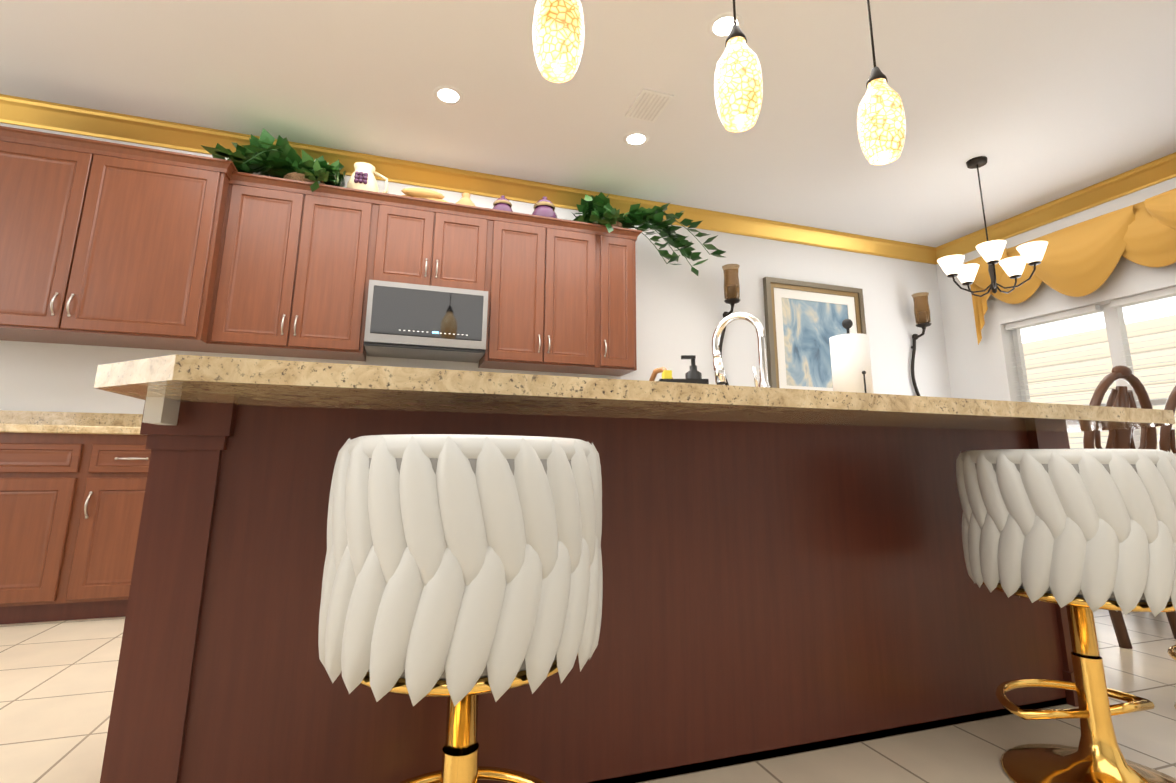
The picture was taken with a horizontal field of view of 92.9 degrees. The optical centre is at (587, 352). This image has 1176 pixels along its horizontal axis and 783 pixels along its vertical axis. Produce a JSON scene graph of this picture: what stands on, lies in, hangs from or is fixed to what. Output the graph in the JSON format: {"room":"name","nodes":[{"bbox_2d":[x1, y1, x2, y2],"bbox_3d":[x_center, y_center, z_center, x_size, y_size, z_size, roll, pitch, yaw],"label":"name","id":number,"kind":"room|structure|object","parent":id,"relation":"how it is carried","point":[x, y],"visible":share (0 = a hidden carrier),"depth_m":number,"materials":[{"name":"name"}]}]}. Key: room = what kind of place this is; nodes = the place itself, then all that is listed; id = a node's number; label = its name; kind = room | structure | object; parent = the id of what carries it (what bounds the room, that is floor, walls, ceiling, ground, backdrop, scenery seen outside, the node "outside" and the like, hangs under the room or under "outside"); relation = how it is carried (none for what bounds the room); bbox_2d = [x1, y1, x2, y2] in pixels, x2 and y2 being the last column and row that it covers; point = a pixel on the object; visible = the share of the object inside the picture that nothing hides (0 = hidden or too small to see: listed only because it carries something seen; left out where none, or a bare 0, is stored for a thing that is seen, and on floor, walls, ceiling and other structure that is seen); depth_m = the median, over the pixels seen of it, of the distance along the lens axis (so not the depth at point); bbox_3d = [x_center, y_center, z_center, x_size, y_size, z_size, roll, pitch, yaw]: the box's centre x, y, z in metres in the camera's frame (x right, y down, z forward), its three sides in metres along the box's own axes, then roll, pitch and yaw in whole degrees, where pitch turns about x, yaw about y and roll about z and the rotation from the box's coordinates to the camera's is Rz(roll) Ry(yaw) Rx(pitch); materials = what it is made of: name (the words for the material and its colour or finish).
{"room":"kitchen","nodes":[
{"label":"kitchen","id":0,"kind":"room"},
{"bbox_2d":[0,123,951,413],"bbox_3d":[-1.077,0.090,4.113,10.150,2.930,0.200,4,-12,-18],"label":"wall","id":1,"kind":"structure","parent":0,"point":[680,307],"depth_m":4.78,"materials":[{"name":"white paint"}]},
{"bbox_2d":[0,130,95,344],"bbox_3d":[-3.204,-0.626,3.192,0.650,1.070,0.437,4,-12,-18],"label":"upper cabinet","id":2,"kind":"object","parent":1,"relation":"attached to","point":[44,181],"depth_m":3.05,"materials":[{"name":"brown wood"}]},
{"bbox_2d":[60,146,223,352],"bbox_3d":[-2.597,-0.583,3.387,0.628,1.070,0.437,4,-12,-18],"label":"upper cabinet","id":3,"kind":"object","parent":1,"relation":"attached to","point":[108,244],"depth_m":3.19,"materials":[{"name":"brown wood"}]},
{"bbox_2d":[196,162,641,375],"bbox_3d":[-0.983,-0.469,3.908,2.772,1.070,0.437,4,-12,-18],"label":"upper cabinet","id":4,"kind":"object","parent":1,"relation":"attached to","point":[291,266],"depth_m":3.75,"materials":[{"name":"brown wood"}]},
{"bbox_2d":[201,128,345,191],"bbox_3d":[-2.014,-1.232,3.619,0.750,0.409,0.581,4,-12,-18],"label":"ivy plant","id":5,"kind":"object","parent":4,"relation":"on","point":[264,155],"visible":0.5,"depth_m":3.62,"materials":[{"name":"green plant"}]},
{"bbox_2d":[347,162,387,192],"bbox_3d":[-1.527,-1.153,3.871,0.268,0.289,0.225,4,-12,-18],"label":"pitcher","id":6,"kind":"object","parent":4,"relation":"on","point":[362,177],"visible":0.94,"depth_m":3.81,"materials":[{"name":"beige ceramic"}]},
{"bbox_2d":[401,188,446,201],"bbox_3d":[-1.187,-1.070,4.006,0.402,0.183,0.256,4,-12,-18],"label":"bread basket","id":7,"kind":"object","parent":4,"relation":"on","point":[424,193],"visible":0.27,"depth_m":3.95,"materials":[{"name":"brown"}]},
{"bbox_2d":[364,280,487,362],"bbox_3d":[-1.101,-0.195,3.826,0.754,0.422,0.424,4,-12,-18],"label":"microwave","id":8,"kind":"object","parent":4,"relation":"attached to","point":[414,321],"visible":1,"depth_m":3.64,"materials":[{"name":"silver metal"}]},
{"bbox_2d":[456,193,474,205],"bbox_3d":[-0.864,-1.058,4.085,0.216,0.195,0.156,4,-12,-18],"label":"jug","id":9,"kind":"object","parent":4,"relation":"on","point":[465,199],"visible":0.31,"depth_m":4.03,"materials":[{"name":"beige ceramic"}]},
{"bbox_2d":[493,195,512,211],"bbox_3d":[-0.637,-1.063,4.162,0.168,0.236,0.168,4,-12,-18],"label":"decorative jar","id":10,"kind":"object","parent":4,"relation":"on","point":[503,203],"visible":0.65,"depth_m":4.11,"materials":[{"name":"purple ceramic"}]},
{"bbox_2d":[532,196,556,217],"bbox_3d":[-0.334,-1.063,4.264,0.200,0.281,0.200,4,-12,-18],"label":"decorative jar","id":11,"kind":"object","parent":4,"relation":"on","point":[544,206],"visible":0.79,"depth_m":4.20,"materials":[{"name":"purple ceramic"}]},
{"bbox_2d":[572,192,725,275],"bbox_3d":[0.449,-0.944,4.416,1.255,0.639,0.534,4,-12,-18],"label":"ivy plant","id":12,"kind":"object","parent":4,"relation":"on","point":[598,209],"visible":0.71,"depth_m":4.40,"materials":[{"name":"green plant"}]},
{"bbox_2d":[0,94,938,264],"bbox_3d":[-1.019,-1.309,4.240,9.750,0.135,0.105,4,-12,-18],"label":"crown molding","id":13,"kind":"structure","parent":1,"relation":"attached to","point":[33,113],"depth_m":4.18,"materials":[{"name":"gold metal"}]},
{"bbox_2d":[719,264,739,384],"bbox_3d":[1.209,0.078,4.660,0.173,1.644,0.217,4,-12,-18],"label":"wall sconce","id":14,"kind":"object","parent":1,"relation":"attached to","point":[731,286],"visible":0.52,"depth_m":4.71,"materials":[{"name":"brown glass"}]},
{"bbox_2d":[763,277,865,390],"bbox_3d":[2.094,-0.081,5.078,1.080,1.140,0.048,4,-12,-18],"label":"picture frame","id":15,"kind":"object","parent":1,"relation":"attached to","point":[803,321],"visible":0.62,"depth_m":5.05,"materials":[{"name":"paper"}]},
{"bbox_2d":[911,292,931,395],"bbox_3d":[3.212,0.253,5.300,0.173,1.654,0.217,4,-12,-18],"label":"wall sconce","id":16,"kind":"object","parent":1,"relation":"attached to","point":[922,312],"visible":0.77,"depth_m":5.36,"materials":[{"name":"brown metal"}]},
{"bbox_2d":[0,609,1175,782],"bbox_3d":[0.198,0.859,0.157,10.250,0.080,8.700,4,-12,-18],"label":"floor","id":17,"kind":"structure","parent":0,"point":[57,682],"depth_m":1.65,"materials":[{"name":"tile"}]},
{"bbox_2d":[0,410,91,623],"bbox_3d":[-3.044,0.796,2.859,0.940,1.036,0.645,4,-12,-18],"label":"base cabinet","id":18,"kind":"object","parent":17,"relation":"on","point":[72,488],"depth_m":2.69,"materials":[{"name":"brown wood"}]},
{"bbox_2d":[56,413,150,620],"bbox_3d":[-2.410,0.840,3.064,0.395,1.036,0.645,4,-12,-18],"label":"base cabinet","id":19,"kind":"object","parent":17,"relation":"on","point":[102,543],"depth_m":2.77,"materials":[{"name":"brown wood"}]},
{"bbox_2d":[318,434,602,782],"bbox_3d":[-0.214,0.556,0.942,0.474,0.810,0.445,-1,-11,7],"label":"bar stool","id":20,"kind":"object","parent":17,"relation":"on","point":[461,572],"visible":1,"depth_m":0.80,"materials":[{"name":"gold metal"}]},
{"bbox_2d":[100,398,1098,782],"bbox_3d":[0.306,0.687,1.803,2.806,0.890,0.800,4,-12,-18],"label":"kitchen island","id":21,"kind":"object","parent":17,"relation":"on","point":[784,570],"depth_m":1.45,"materials":[{"name":"wood"}]},
{"bbox_2d":[94,354,1175,429],"bbox_3d":[0.337,0.215,1.808,2.800,0.040,1.220,4,-12,-18],"label":"island countertop","id":22,"kind":"structure","parent":21,"relation":"on","point":[223,379],"depth_m":1.11,"materials":[{"name":"beige stone"}]},
{"bbox_2d":[649,355,708,383],"bbox_3d":[0.279,0.110,1.848,0.179,0.178,0.287,4,-12,-18],"label":"sink caddy","id":23,"kind":"object","parent":22,"relation":"on","point":[693,375],"visible":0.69,"depth_m":1.77,"materials":[{"name":"black plastic"}]},
{"bbox_2d":[712,312,769,387],"bbox_3d":[0.550,0.039,1.996,0.124,0.378,0.217,4,-12,-18],"label":"faucet","id":24,"kind":"object","parent":22,"relation":"on","point":[719,373],"visible":0.81,"depth_m":2.00,"materials":[{"name":"silver metal"}]},
{"bbox_2d":[829,319,873,392],"bbox_3d":[0.966,0.056,2.050,0.170,0.371,0.170,4,-12,-18],"label":"paper towel holder","id":25,"kind":"object","parent":22,"relation":"on","point":[850,363],"visible":0.54,"depth_m":2.00,"materials":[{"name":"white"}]},
{"bbox_2d":[956,449,1175,782],"bbox_3d":[1.262,0.659,1.417,0.474,0.810,0.445,2,-11,-10],"label":"bar stool","id":26,"kind":"object","parent":17,"relation":"on","point":[1082,535],"visible":1,"depth_m":1.33,"materials":[{"name":"gold metal"}]},
{"bbox_2d":[1083,365,1175,648],"bbox_3d":[2.443,0.717,2.779,0.489,1.242,0.574,4,-12,-18],"label":"dining chair","id":27,"kind":"object","parent":17,"relation":"on","point":[1121,396],"visible":0.33,"depth_m":2.61,"materials":[{"name":"brown wood"}]},
{"bbox_2d":[1159,386,1175,453],"bbox_3d":[2.965,0.754,2.947,0.489,1.242,0.574,4,-12,-18],"label":"dining chair","id":28,"kind":"object","parent":17,"relation":"on","point":[1167,442],"visible":0.15,"depth_m":2.74,"materials":[{"name":"brown wood"}]},
{"bbox_2d":[1167,454,1175,708],"bbox_3d":[2.063,0.728,1.738,0.474,0.810,0.445,5,-12,-23],"label":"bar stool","id":29,"kind":"object","parent":17,"relation":"on","point":[1171,650],"visible":0.04,"depth_m":1.82,"materials":[{"name":"gold metal"}]},
{"bbox_2d":[0,0,1175,246],"bbox_3d":[0.220,-2.105,0.737,10.250,0.100,8.700,4,-12,-18],"label":"ceiling","id":30,"kind":"structure","parent":0,"point":[1038,102],"depth_m":3.29,"materials":[{"name":"white paint"}]},
{"bbox_2d":[433,86,462,104],"bbox_3d":[-0.840,-1.545,3.361,0.175,0.006,0.175,5,-12,-24],"label":"recessed light","id":31,"kind":"object","parent":30,"relation":"in","point":[449,95],"depth_m":3.36,"materials":[{"name":"white"}]},
{"bbox_2d":[532,0,583,82],"bbox_3d":[-0.092,-1.352,1.849,0.166,0.954,0.166,4,-12,-18],"label":"pendant light","id":32,"kind":"object","parent":30,"relation":"hanging from","point":[558,35],"visible":1,"depth_m":1.72,"materials":[{"name":"yellow glass"}]},
{"bbox_2d":[623,131,648,145],"bbox_3d":[0.328,-1.451,3.800,0.175,0.006,0.175,9,-14,-38],"label":"recessed light","id":33,"kind":"object","parent":30,"relation":"in","point":[637,138],"depth_m":3.79,"materials":[{"name":"white"}]},
{"bbox_2d":[625,88,673,122],"bbox_3d":[0.374,-1.515,3.442,0.200,0.016,0.280,4,-12,-18],"label":"ceiling vent","id":34,"kind":"object","parent":30,"relation":"in","point":[648,105],"visible":1,"depth_m":3.42,"materials":[{"name":"white metal"}]},
{"bbox_2d":[708,12,742,38],"bbox_3d":[0.692,-1.642,2.812,0.175,0.006,0.175,9,-14,-38],"label":"recessed light","id":35,"kind":"object","parent":30,"relation":"in","point":[720,26],"depth_m":2.80,"materials":[{"name":"white"}]},
{"bbox_2d":[714,0,762,131],"bbox_3d":[0.535,-1.288,2.047,0.166,0.994,0.166,4,-12,-18],"label":"pendant light","id":36,"kind":"object","parent":30,"relation":"hanging from","point":[738,87],"visible":1,"depth_m":1.92,"materials":[{"name":"yellow glass"}]},
{"bbox_2d":[857,0,905,164],"bbox_3d":[1.142,-1.240,2.242,0.166,1.004,0.166,4,-12,-18],"label":"pendant light","id":37,"kind":"object","parent":30,"relation":"hanging from","point":[881,125],"visible":1,"depth_m":2.12,"materials":[{"name":"yellow glass"}]},
{"bbox_2d":[937,156,1047,296],"bbox_3d":[2.829,-0.895,3.958,0.609,0.999,0.626,4,-12,-18],"label":"chandelier","id":38,"kind":"object","parent":30,"relation":"hanging from","point":[991,252],"visible":1,"depth_m":3.91,"materials":[{"name":"white glass"}]},
{"bbox_2d":[936,177,1175,401],"bbox_3d":[4.172,0.121,4.076,0.200,2.930,3.150,4,-12,-18],"label":"wall","id":39,"kind":"structure","parent":0,"point":[985,368],"depth_m":5.06,"materials":[{"name":"white paint"}]},
{"bbox_2d":[936,152,1175,261],"bbox_3d":[4.040,-1.263,4.288,0.105,0.135,2.930,4,-12,-18],"label":"crown molding","id":40,"kind":"structure","parent":39,"relation":"attached to","point":[1162,169],"depth_m":4.56,"materials":[{"name":"gold metal"}]},
{"bbox_2d":[964,188,1175,344],"bbox_3d":[3.890,-0.587,4.402,0.192,0.880,1.780,4,-12,-18],"label":"window valance","id":41,"kind":"object","parent":39,"relation":"attached to","point":[1081,259],"visible":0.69,"depth_m":4.31,"materials":[{"name":"orange"}]},
{"bbox_2d":[1012,295,1175,448],"bbox_3d":[4.080,0.404,4.253,0.230,1.620,1.600,4,-12,-18],"label":"window","id":42,"kind":"structure","parent":39,"relation":"in","point":[1112,319],"depth_m":4.37,"materials":[{"name":"white"}]},
{"label":"outside","id":43,"kind":"structure","parent":0,"visible":0},
{"bbox_2d":[1005,286,1175,452],"bbox_3d":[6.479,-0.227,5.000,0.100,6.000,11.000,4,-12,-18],"label":"window blinds","id":44,"kind":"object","parent":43,"point":[1045,331],"depth_m":6.61,"materials":[{"name":"white plastic"}]}
]}

